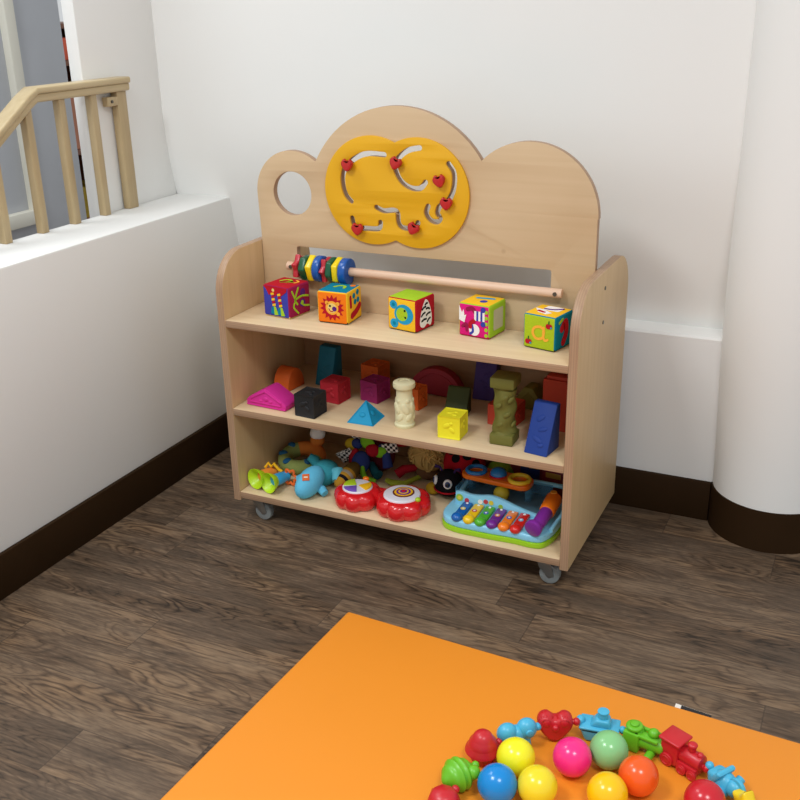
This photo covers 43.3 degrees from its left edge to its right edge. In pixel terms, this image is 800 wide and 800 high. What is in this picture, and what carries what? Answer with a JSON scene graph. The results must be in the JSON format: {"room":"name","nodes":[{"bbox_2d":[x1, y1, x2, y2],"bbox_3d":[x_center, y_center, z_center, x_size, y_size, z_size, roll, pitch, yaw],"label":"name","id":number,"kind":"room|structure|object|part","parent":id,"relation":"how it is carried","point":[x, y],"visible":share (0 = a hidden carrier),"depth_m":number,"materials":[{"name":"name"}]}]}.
{"room":"children's room","nodes":[
{"label":"children's room","id":0,"kind":"room"},
{"bbox_2d":[61,0,175,217],"bbox_3d":[-0.767,-1.124,2.643,0.040,2.700,0.335,9,24,24],"label":"wall","id":1,"kind":"structure","parent":0,"point":[105,38],"depth_m":2.73,"materials":[{"name":"paint"}]},
{"bbox_2d":[0,193,238,552],"bbox_3d":[-1.329,0.351,1.628,0.186,0.743,3.700,9,24,24],"label":"wall","id":2,"kind":"structure","parent":0,"point":[111,357],"depth_m":2.54,"materials":[{"name":"paint"}]},
{"bbox_2d":[0,76,138,243],"bbox_3d":[-0.872,-0.598,2.504,0.048,0.347,0.622,9,24,24],"label":"stair railing","id":3,"kind":"object","parent":2,"relation":"on","point":[17,111],"visible":1,"depth_m":2.55,"materials":[{"name":"brown wood"}]},
{"bbox_3d":[-0.874,-0.660,2.479,0.048,0.213,0.622,9,24,24],"label":"handrail","id":4,"kind":"part","parent":3,"relation":"part of","materials":[{"name":"brown wood"}]},
{"bbox_3d":[-0.750,-0.680,2.749,0.022,0.312,0.038,9,24,24],"label":"post","id":5,"kind":"part","parent":3,"relation":"part of","materials":[{"name":"brown wood"}]},
{"bbox_2d":[0,412,229,600],"bbox_3d":[-1.254,0.677,1.665,0.012,0.108,3.600,9,24,24],"label":"baseboard","id":6,"kind":"structure","parent":2,"relation":"attached to","point":[26,559],"depth_m":2.61,"materials":[{"name":"brown wood"}]},
{"bbox_2d":[0,447,799,799],"bbox_3d":[-0.422,0.487,2.237,5.400,0.001,5.400,9,24,24],"label":"floor","id":7,"kind":"structure","parent":0,"point":[124,662],"depth_m":2.22,"materials":[{"name":"wood"}]},
{"bbox_2d":[0,0,86,239],"bbox_3d":[-1.609,-1.000,2.782,0.060,2.400,1.900,9,24,24],"label":"door","id":8,"kind":"structure","parent":7,"relation":"on","point":[31,42],"depth_m":3.51,"materials":[{"name":"grey glass"}]},
{"bbox_3d":[-1.561,-1.293,2.772,0.050,1.850,1.200,9,24,24],"label":"frame","id":9,"kind":"part","parent":8,"relation":"part of","materials":[{"name":"beige paint"}]},
{"bbox_2d":[60,22,89,218],"bbox_3d":[-1.443,-0.955,4.271,0.300,1.200,0.520,9,24,24],"label":"bookcase","id":10,"kind":"object","parent":7,"relation":"on","point":[61,23],"visible":0.02,"depth_m":4.36,"materials":[{"name":"brown wood"}]},
{"bbox_2d":[62,37,68,59],"bbox_3d":[-1.408,-1.415,4.063,0.160,0.085,0.220,9,24,24],"label":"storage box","id":11,"kind":"object","parent":10,"relation":"on","point":[63,38],"visible":0.04,"depth_m":4.03,"materials":[{"name":"red"}]},
{"bbox_3d":[-1.336,-1.041,4.480,0.300,1.200,0.020,9,24,24],"label":"panel","id":12,"kind":"part","parent":10,"relation":"part of","materials":[{"name":"brown wood"}]},
{"bbox_2d":[70,98,80,148],"bbox_3d":[-1.402,-1.157,4.167,0.157,0.227,0.217,9,24,24],"label":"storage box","id":13,"kind":"object","parent":10,"relation":"on","point":[72,99],"visible":0.03,"depth_m":4.14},
{"bbox_2d":[82,180,89,216],"bbox_3d":[-1.395,-0.851,4.290,0.216,0.130,0.216,9,24,24],"label":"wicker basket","id":14,"kind":"object","parent":10,"relation":"on","point":[83,181],"visible":0.03,"depth_m":4.24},
{"bbox_2d":[216,105,627,582],"bbox_3d":[0.053,-0.177,2.462,0.903,1.046,0.420,9,24,24],"label":"shelf","id":15,"kind":"object","parent":7,"relation":"on","point":[526,204],"visible":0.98,"depth_m":2.35,"materials":[{"name":"brown wood"}]},
{"bbox_3d":[-0.341,-0.114,2.690,0.021,0.650,0.420,9,24,24],"label":"panel","id":16,"kind":"part","parent":15,"relation":"part of","materials":[{"name":"brown wood"}]},
{"bbox_2d":[247,382,294,411],"bbox_3d":[-0.324,-0.012,2.544,0.119,0.050,0.059,10,25,27],"label":"block","id":17,"kind":"object","parent":15,"relation":"on","point":[276,396],"visible":0.97,"depth_m":2.52,"materials":[{"name":"plastic"}]},
{"bbox_2d":[248,462,295,492],"bbox_3d":[-0.331,0.199,2.631,0.105,0.058,0.086,19,29,41],"label":"horn rattle","id":18,"kind":"object","parent":15,"relation":"on","point":[269,479],"visible":0.98,"depth_m":2.63,"materials":[{"name":"plastic"}]},
{"bbox_2d":[248,469,263,488],"bbox_3d":[-0.369,0.202,2.631,0.055,0.055,0.030,17,28,38],"label":"bell","id":19,"kind":"object","parent":18,"relation":"on","point":[255,476],"depth_m":2.64,"materials":[{"name":"plastic"}]},
{"bbox_2d":[260,473,278,492],"bbox_3d":[-0.333,0.211,2.606,0.055,0.055,0.030,17,28,38],"label":"cup","id":20,"kind":"object","parent":18,"relation":"on","point":[269,482],"depth_m":2.61,"materials":[{"name":"plastic"}]},
{"bbox_3d":[-0.332,0.174,2.651,0.056,0.027,0.013,9,24,24],"label":"zigzag handle","id":21,"kind":"part","parent":18,"relation":"part of","materials":[{"name":"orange plastic"}]},
{"bbox_2d":[263,277,309,318],"bbox_3d":[-0.278,-0.251,2.477,0.083,0.080,0.083,13,26,32],"label":"cube","id":22,"kind":"object","parent":15,"relation":"on","point":[288,298],"visible":1,"depth_m":2.45,"materials":[{"name":"fabric"}]},
{"bbox_2d":[274,365,303,390],"bbox_3d":[-0.293,-0.061,2.659,0.048,0.056,0.072,12,25,29],"label":"block","id":23,"kind":"object","parent":15,"relation":"on","point":[289,377],"visible":0.94,"depth_m":2.64,"materials":[{"name":"orange plastic"}]},
{"bbox_2d":[278,429,325,474],"bbox_3d":[-0.264,0.133,2.729,0.132,0.103,0.138,9,24,24],"label":"plush","id":24,"kind":"object","parent":15,"relation":"on","point":[286,457],"visible":0.85,"depth_m":2.73,"materials":[{"name":"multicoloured fabric"}]},
{"bbox_2d":[294,386,326,418],"bbox_3d":[-0.220,0.006,2.482,0.057,0.057,0.057,11,25,27],"label":"block","id":25,"kind":"object","parent":15,"relation":"on","point":[309,402],"visible":1,"depth_m":2.47,"materials":[{"name":"black plastic"}]},
{"bbox_2d":[295,453,342,498],"bbox_3d":[-0.214,0.199,2.604,0.117,0.075,0.157,9,24,24],"label":"plush toy","id":26,"kind":"object","parent":15,"relation":"on","point":[314,479],"visible":1,"depth_m":2.57,"materials":[{"name":"blue fabric"}]},
{"bbox_3d":[-0.223,0.163,2.657,0.046,0.044,0.032,9,24,24],"label":"leg","id":27,"kind":"part","parent":26,"relation":"part of","materials":[{"name":"teal fabric"}]},
{"bbox_3d":[-0.201,0.230,2.583,0.037,0.030,0.024,19,29,40],"label":"arm","id":28,"kind":"part","parent":26,"relation":"part of","materials":[{"name":"blue fabric"}]},
{"bbox_3d":[-0.167,0.193,2.611,0.040,0.040,0.044,9,24,24],"label":"leg","id":29,"kind":"part","parent":26,"relation":"part of","materials":[{"name":"teal fabric"}]},
{"bbox_2d":[316,343,341,384],"bbox_3d":[-0.190,-0.093,2.669,0.052,0.102,0.054,12,25,29],"label":"block","id":30,"kind":"object","parent":15,"relation":"on","point":[329,359],"visible":0.7,"depth_m":2.66,"materials":[{"name":"teal rubber"}]},
{"bbox_2d":[320,374,350,404],"bbox_3d":[-0.164,-0.028,2.566,0.055,0.055,0.055,12,25,29],"label":"block","id":31,"kind":"object","parent":15,"relation":"on","point":[337,387],"visible":0.94,"depth_m":2.55,"materials":[{"name":"red plastic"}]},
{"bbox_2d":[317,283,360,324],"bbox_3d":[-0.145,-0.232,2.423,0.081,0.080,0.082,8,24,22],"label":"cube","id":32,"kind":"object","parent":15,"relation":"on","point":[339,303],"visible":1,"depth_m":2.39,"materials":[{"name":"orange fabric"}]},
{"bbox_2d":[334,462,360,486],"bbox_3d":[-0.136,0.195,2.624,0.045,0.050,0.102,13,26,32],"label":"plush","id":33,"kind":"object","parent":15,"relation":"on","point":[351,470],"visible":0.8,"depth_m":2.61,"materials":[{"name":"fabric"}]},
{"bbox_3d":[-0.119,-0.550,2.357,0.030,0.029,0.032,9,24,24],"label":"knob","id":34,"kind":"part","parent":15,"relation":"part of","materials":[{"name":"red paint"}]},
{"bbox_3d":[-0.097,-0.409,2.404,0.030,0.029,0.032,9,24,24],"label":"knob","id":35,"kind":"part","parent":15,"relation":"part of","materials":[{"name":"red paint"}]},
{"bbox_2d":[347,400,383,426],"bbox_3d":[-0.083,0.024,2.444,0.070,0.049,0.070,8,24,22],"label":"block","id":36,"kind":"object","parent":15,"relation":"on","point":[367,414],"visible":1,"depth_m":2.43,"materials":[{"name":"plastic"}]},
{"bbox_2d":[336,436,405,482],"bbox_3d":[-0.069,0.144,2.676,0.202,0.119,0.122,9,24,24],"label":"plush","id":37,"kind":"object","parent":15,"relation":"on","point":[379,456],"visible":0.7,"depth_m":2.65,"materials":[{"name":"fabric"}]},
{"bbox_3d":[-0.122,0.150,2.676,0.030,0.050,0.024,9,24,24],"label":"arm","id":38,"kind":"part","parent":37,"relation":"part of","materials":[{"name":"red fabric"}]},
{"bbox_3d":[-0.113,0.116,2.674,0.032,0.028,0.024,9,24,24],"label":"arm","id":39,"kind":"part","parent":37,"relation":"part of","materials":[{"name":"blue fabric"}]},
{"bbox_3d":[-0.072,0.132,2.648,0.040,0.036,0.028,9,24,24],"label":"arm","id":40,"kind":"part","parent":37,"relation":"part of","materials":[{"name":"red fabric"}]},
{"bbox_3d":[-0.068,0.187,2.674,0.028,0.037,0.052,-13,25,-28],"label":"leg","id":41,"kind":"part","parent":37,"relation":"part of","materials":[{"name":"teal fabric"}]},
{"bbox_3d":[-0.039,0.148,2.648,0.028,0.062,0.056,-12,24,-25],"label":"leg","id":42,"kind":"part","parent":37,"relation":"part of","materials":[{"name":"blue fabric"}]},
{"bbox_2d":[360,374,389,403],"bbox_3d":[-0.063,-0.029,2.565,0.054,0.054,0.054,15,27,35],"label":"block","id":43,"kind":"object","parent":15,"relation":"on","point":[374,388],"visible":1,"depth_m":2.55,"materials":[{"name":"plastic"}]},
{"bbox_2d":[361,358,389,378],"bbox_3d":[-0.065,-0.073,2.675,0.055,0.055,0.055,13,26,31],"label":"block","id":44,"kind":"object","parent":15,"relation":"on","point":[372,366],"visible":0.79,"depth_m":2.66,"materials":[{"name":"orange plastic"}]},
{"bbox_2d":[334,476,430,521],"bbox_3d":[-0.043,0.242,2.521,0.255,0.052,0.142,9,24,24],"label":"toy","id":45,"kind":"object","parent":15,"relation":"on","point":[397,503],"visible":1,"depth_m":2.49,"materials":[{"name":"red plastic"}]},
{"bbox_3d":[-0.005,-0.543,2.301,0.030,0.030,0.032,9,24,24],"label":"knob","id":46,"kind":"part","parent":15,"relation":"part of","materials":[{"name":"red paint"}]},
{"bbox_3d":[-0.011,-0.481,2.335,0.370,0.253,0.007,9,24,24],"label":"maze panel","id":47,"kind":"part","parent":15,"relation":"part of","materials":[{"name":"yellow paint"}]},
{"bbox_2d":[393,378,414,428],"bbox_3d":[0.011,0.007,2.392,0.054,0.114,0.054,9,24,24],"label":"block","id":48,"kind":"object","parent":15,"relation":"on","point":[404,406],"visible":1,"depth_m":2.38,"materials":[{"name":"beige plastic"}]},
{"bbox_2d":[388,289,433,332],"bbox_3d":[0.027,-0.208,2.355,0.081,0.079,0.082,14,26,33],"label":"cube","id":49,"kind":"object","parent":15,"relation":"on","point":[410,310],"visible":1,"depth_m":2.33,"materials":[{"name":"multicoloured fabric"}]},
{"bbox_3d":[0.036,-0.401,2.339,0.029,0.030,0.032,9,24,24],"label":"knob","id":50,"kind":"part","parent":15,"relation":"part of","materials":[{"name":"red paint"}]},
{"bbox_2d":[385,446,445,485],"bbox_3d":[0.040,0.158,2.648,0.171,0.111,0.095,-5,22,-9],"label":"doll","id":51,"kind":"object","parent":15,"relation":"on","point":[423,461],"visible":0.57,"depth_m":2.63,"materials":[{"name":"beige fabric"}]},
{"bbox_2d":[412,382,427,410],"bbox_3d":[0.039,-0.009,2.511,0.043,0.055,0.043,13,26,31],"label":"block","id":52,"kind":"object","parent":15,"relation":"on","point":[419,392],"visible":0.68,"depth_m":2.50,"materials":[{"name":"orange plastic"}]},
{"bbox_3d":[0.040,-0.286,2.375,0.707,0.021,0.021,9,24,24],"label":"dowel rod","id":53,"kind":"part","parent":15,"relation":"part of","materials":[{"name":"brown wood"}]},
{"bbox_3d":[0.124,-0.034,2.671,0.858,0.447,0.012,9,24,24],"label":"panel","id":54,"kind":"part","parent":15,"relation":"part of","materials":[{"name":"beige wood"}]},
{"bbox_3d":[0.040,-0.428,2.346,0.862,0.494,0.018,9,24,24],"label":"cloud panel","id":55,"kind":"part","parent":15,"relation":"part of","materials":[{"name":"brown wood"}]},
{"bbox_2d":[413,365,463,396],"bbox_3d":[0.096,-0.049,2.583,0.147,0.074,0.032,9,24,24],"label":"block","id":56,"kind":"object","parent":15,"relation":"on","point":[437,378],"visible":0.69,"depth_m":2.57,"materials":[{"name":"red plastic"}]},
{"bbox_3d":[0.091,-0.495,2.271,0.030,0.030,0.032,9,24,24],"label":"knob","id":57,"kind":"part","parent":15,"relation":"part of","materials":[{"name":"red paint"}]},
{"bbox_3d":[0.109,-0.446,2.283,0.030,0.029,0.032,9,24,24],"label":"knob","id":58,"kind":"part","parent":15,"relation":"part of","materials":[{"name":"red paint"}]},
{"bbox_2d":[437,407,467,439],"bbox_3d":[0.123,0.055,2.346,0.055,0.055,0.055,8,24,22],"label":"block","id":59,"kind":"object","parent":15,"relation":"on","point":[452,422],"visible":1,"depth_m":2.33,"materials":[{"name":"yellow plastic"}]},
{"bbox_2d":[426,453,485,496],"bbox_3d":[0.145,0.174,2.593,0.111,0.113,0.172,18,29,39],"label":"plush","id":60,"kind":"object","parent":15,"relation":"on","point":[449,479],"visible":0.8,"depth_m":2.55,"materials":[{"name":"black fabric"}]},
{"bbox_2d":[445,385,470,413],"bbox_3d":[0.140,0.004,2.465,0.056,0.062,0.054,6,23,18],"label":"block","id":61,"kind":"object","parent":15,"relation":"on","point":[459,397],"visible":0.68,"depth_m":2.46,"materials":[{"name":"green plastic"}]},
{"bbox_2d":[459,294,505,338],"bbox_3d":[0.188,-0.191,2.302,0.081,0.080,0.081,13,26,31],"label":"cube","id":62,"kind":"object","parent":15,"relation":"on","point":[480,316],"visible":1,"depth_m":2.27,"materials":[{"name":"fabric"}]},
{"bbox_2d":[472,361,499,400],"bbox_3d":[0.219,-0.068,2.554,0.056,0.126,0.059,8,24,21],"label":"block","id":63,"kind":"object","parent":15,"relation":"on","point":[482,390],"visible":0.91,"depth_m":2.55,"materials":[{"name":"plastic"}]},
{"bbox_2d":[487,461,513,485],"bbox_3d":[0.260,0.189,2.603,0.076,0.076,0.072,9,24,24],"label":"ball","id":64,"kind":"object","parent":15,"relation":"on","point":[493,464],"visible":0.17,"depth_m":2.58,"materials":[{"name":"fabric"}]},
{"bbox_2d":[442,464,562,548],"bbox_3d":[0.256,0.243,2.429,0.285,0.108,0.217,9,24,24],"label":"xylophone","id":65,"kind":"object","parent":15,"relation":"on","point":[475,511],"visible":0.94,"depth_m":2.42,"materials":[{"name":"plastic"}]},
{"bbox_2d":[462,464,533,490],"bbox_3d":[0.240,0.184,2.478,0.181,0.036,0.071,9,24,24],"label":"tray","id":66,"kind":"object","parent":65,"relation":"on","point":[497,476],"depth_m":2.47,"materials":[{"name":"orange plastic"}]},
{"bbox_2d":[493,486,508,499],"bbox_3d":[0.248,0.229,2.467,0.039,0.039,0.039,9,24,24],"label":"ball","id":67,"kind":"object","parent":65,"relation":"in","point":[502,492],"visible":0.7,"depth_m":2.45,"materials":[{"name":"yellow plastic"}]},
{"bbox_2d":[525,490,561,536],"bbox_3d":[0.335,0.264,2.349,0.043,0.058,0.145,11,25,27],"label":"hammer","id":68,"kind":"object","parent":65,"relation":"on","point":[552,501],"visible":1,"depth_m":2.33,"materials":[{"name":"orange plastic"}]},
{"bbox_3d":[0.355,0.248,2.377,0.040,0.047,0.070,9,24,24],"label":"handle","id":69,"kind":"part","parent":68,"relation":"part of","materials":[{"name":"orange plastic"}]},
{"bbox_2d":[489,370,520,446],"bbox_3d":[0.238,0.019,2.286,0.058,0.163,0.057,8,24,22],"label":"block","id":70,"kind":"object","parent":15,"relation":"on","point":[505,432],"visible":1,"depth_m":2.27,"materials":[{"name":"green plastic"}]},
{"bbox_2d":[487,398,524,425],"bbox_3d":[0.255,0.028,2.411,0.067,0.051,0.067,12,25,29],"label":"block","id":71,"kind":"object","parent":15,"relation":"on","point":[520,412],"visible":0.38,"depth_m":2.40,"materials":[{"name":"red plastic"}]},
{"bbox_2d":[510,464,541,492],"bbox_3d":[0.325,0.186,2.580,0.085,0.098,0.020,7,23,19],"label":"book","id":72,"kind":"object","parent":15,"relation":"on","point":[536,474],"visible":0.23,"depth_m":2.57,"materials":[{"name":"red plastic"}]},
{"bbox_2d":[520,466,539,479],"bbox_3d":[0.331,0.180,2.564,0.050,0.050,0.001,7,23,19],"label":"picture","id":73,"kind":"object","parent":72,"relation":"attached to","point":[534,473],"depth_m":2.57},
{"bbox_2d":[516,382,542,409],"bbox_3d":[0.326,-0.010,2.498,0.072,0.056,0.048,12,25,29],"label":"block","id":74,"kind":"object","parent":15,"relation":"on","point":[533,391],"visible":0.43,"depth_m":2.48,"materials":[{"name":"plastic"}]},
{"bbox_2d":[524,399,559,456],"bbox_3d":[0.317,0.062,2.249,0.056,0.108,0.065,13,26,31],"label":"block","id":75,"kind":"object","parent":15,"relation":"on","point":[542,440],"visible":1,"depth_m":2.24,"materials":[{"name":"blue plastic"}]},
{"bbox_2d":[524,304,572,351],"bbox_3d":[0.325,-0.159,2.214,0.081,0.080,0.081,15,27,35],"label":"cube","id":76,"kind":"object","parent":15,"relation":"on","point":[546,327],"visible":0.99,"depth_m":2.19,"materials":[{"name":"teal fabric"}]},
{"bbox_2d":[541,470,563,497],"bbox_3d":[0.398,0.208,2.537,0.078,0.086,0.031,11,25,27],"label":"box","id":77,"kind":"object","parent":15,"relation":"on","point":[555,477],"visible":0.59,"depth_m":2.53,"materials":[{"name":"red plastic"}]},
{"bbox_2d":[543,372,567,431],"bbox_3d":[0.375,0.002,2.359,0.069,0.134,0.049,11,25,27],"label":"tower block","id":78,"kind":"object","parent":15,"relation":"on","point":[555,384],"visible":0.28,"depth_m":2.33,"materials":[{"name":"red plastic"}]},
{"bbox_3d":[0.453,0.012,2.335,0.021,0.650,0.420,9,24,24],"label":"panel","id":79,"kind":"part","parent":15,"relation":"part of","materials":[{"name":"brown wood"}]},
{"bbox_2d":[161,612,799,799],"bbox_3d":[0.292,0.820,1.317,1.600,0.040,1.309,10,25,26],"label":"play mat","id":80,"kind":"object","parent":7,"relation":"on","point":[375,710],"visible":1,"depth_m":1.84,"materials":[{"name":"orange plastic"}]},
{"bbox_2d":[428,784,459,799],"bbox_3d":[0.075,0.650,1.638,0.063,0.044,0.054,-12,24,-25],"label":"bead","id":81,"kind":"object","parent":80,"relation":"on","point":[441,792],"visible":1,"depth_m":1.63,"materials":[{"name":"red plastic"}]},
{"bbox_2d":[441,756,479,792],"bbox_3d":[0.101,0.626,1.687,0.066,0.057,0.056,-1,22,0],"label":"bead","id":82,"kind":"object","parent":80,"relation":"on","point":[461,772],"visible":0.95,"depth_m":1.67,"materials":[{"name":"green plastic"}]},
{"bbox_2d":[465,728,502,766],"bbox_3d":[0.143,0.597,1.742,0.062,0.062,0.062,5,23,14],"label":"bead","id":83,"kind":"object","parent":80,"relation":"on","point":[482,746],"visible":0.92,"depth_m":1.72,"materials":[{"name":"red plastic"}]},
{"bbox_2d":[477,763,516,799],"bbox_3d":[0.160,0.630,1.655,0.066,0.066,0.066,9,24,24],"label":"ball","id":84,"kind":"object","parent":80,"relation":"on","point":[496,781],"visible":1,"depth_m":1.63,"materials":[{"name":"blue plastic"}]},
{"bbox_2d":[496,737,534,777],"bbox_3d":[0.197,0.606,1.712,0.066,0.066,0.066,9,24,24],"label":"ball","id":85,"kind":"object","parent":80,"relation":"on","point":[517,753],"visible":0.81,"depth_m":1.69,"materials":[{"name":"plastic"}]},
{"bbox_2d":[496,717,540,743],"bbox_3d":[0.210,0.587,1.774,0.083,0.055,0.034,-7,23,-13],"label":"bead","id":86,"kind":"object","parent":80,"relation":"on","point":[526,728],"visible":0.81,"depth_m":1.76,"materials":[{"name":"blue plastic"}]},
{"bbox_2d":[517,764,557,799],"bbox_3d":[0.225,0.631,1.649,0.066,0.066,0.066,9,24,24],"label":"ball","id":87,"kind":"object","parent":80,"relation":"on","point":[536,781],"visible":1,"depth_m":1.63,"materials":[{"name":"yellow plastic"}]},
{"bbox_2d":[537,709,579,740],"bbox_3d":[0.282,0.579,1.791,0.076,0.056,0.039,0,22,4],"label":"bead","id":88,"kind":"object","parent":80,"relation":"on","point":[554,726],"visible":1,"depth_m":1.78,"materials":[{"name":"red plastic"}]},
{"bbox_2d":[553,737,591,777],"bbox_3d":[0.292,0.605,1.710,0.066,0.066,0.066,9,24,24],"label":"ball","id":89,"kind":"object","parent":80,"relation":"on","point":[572,757],"visible":1,"depth_m":1.69,"materials":[{"name":"pink plastic"}]},
{"bbox_2d":[577,707,625,740],"bbox_3d":[0.357,0.575,1.789,0.089,0.060,0.040,6,23,16],"label":"bead","id":90,"kind":"object","parent":80,"relation":"on","point":[589,725],"visible":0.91,"depth_m":1.78,"materials":[{"name":"blue plastic"}]},
{"bbox_2d":[587,771,627,799],"bbox_3d":[0.336,0.636,1.632,0.066,0.066,0.066,9,24,24],"label":"ball","id":91,"kind":"object","parent":80,"relation":"on","point":[604,785],"visible":1,"depth_m":1.61,"materials":[{"name":"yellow plastic"}]},
{"bbox_2d":[589,730,628,769],"bbox_3d":[0.357,0.598,1.724,0.066,0.066,0.066,9,24,24],"label":"ball","id":92,"kind":"object","parent":80,"relation":"on","point":[609,748],"visible":0.91,"depth_m":1.70,"materials":[{"name":"green plastic"}]},
{"bbox_2d":[618,754,658,796],"bbox_3d":[0.394,0.621,1.666,0.066,0.066,0.066,9,24,24],"label":"ball","id":93,"kind":"object","parent":80,"relation":"on","point":[639,773],"visible":0.91,"depth_m":1.64,"materials":[{"name":"orange plastic"}]},
{"bbox_2d":[623,719,662,759],"bbox_3d":[0.432,0.592,1.755,0.083,0.051,0.060,14,26,33],"label":"bead","id":94,"kind":"object","parent":80,"relation":"on","point":[637,736],"visible":0.87,"depth_m":1.75,"materials":[{"name":"green plastic"}]},
{"bbox_2d":[659,725,708,781],"bbox_3d":[0.488,0.602,1.716,0.046,0.059,0.092,-19,28,-37],"label":"bead","id":95,"kind":"object","parent":80,"relation":"on","point":[678,752],"visible":0.98,"depth_m":1.71,"materials":[{"name":"red plastic"}]},
{"bbox_2d":[683,779,725,799],"bbox_3d":[0.487,0.641,1.611,0.066,0.066,0.066,9,24,24],"label":"ball","id":96,"kind":"object","parent":80,"relation":"on","point":[700,789],"visible":1,"depth_m":1.60,"materials":[{"name":"red plastic"}]},
{"bbox_2d":[705,761,745,797],"bbox_3d":[0.537,0.629,1.659,0.073,0.046,0.063,7,23,20],"label":"bead","id":97,"kind":"object","parent":80,"relation":"on","point":[722,776],"visible":0.76,"depth_m":1.65,"materials":[{"name":"blue plastic"}]},
{"bbox_2d":[732,789,754,799],"bbox_3d":[0.555,0.647,1.604,0.030,0.051,0.065,-9,23,-18],"label":"bead","id":98,"kind":"object","parent":80,"relation":"on","point":[738,794],"visible":1,"depth_m":1.60,"materials":[{"name":"yellow plastic"}]},
{"bbox_2d":[151,0,756,481],"bbox_3d":[0.871,-0.971,2.175,3.400,2.700,0.232,9,24,24],"label":"wall","id":99,"kind":"structure","parent":0,"point":[649,97],"depth_m":2.49,"materials":[{"name":"paint"}]},
{"bbox_2d":[609,466,710,520],"bbox_3d":[0.151,0.159,2.878,1.424,0.108,0.012,9,24,24],"label":"baseboard","id":100,"kind":"structure","parent":99,"relation":"attached to","point":[659,492],"depth_m":2.63,"materials":[{"name":"brown wood"}]},
{"bbox_2d":[713,0,799,513],"bbox_3d":[0.914,-0.933,2.079,0.320,2.700,0.320,9,24,24],"label":"wall pillar","id":101,"kind":"structure","parent":0,"point":[757,460],"depth_m":2.26,"materials":[{"name":"paint"}]},
{"bbox_2d":[707,482,799,553],"bbox_3d":[0.891,0.300,2.489,0.284,0.108,0.109,12,25,29],"label":"baseboard","id":102,"kind":"structure","parent":101,"relation":"attached to","point":[766,532],"depth_m":2.45,"materials":[{"name":"brown wood"}]}
]}

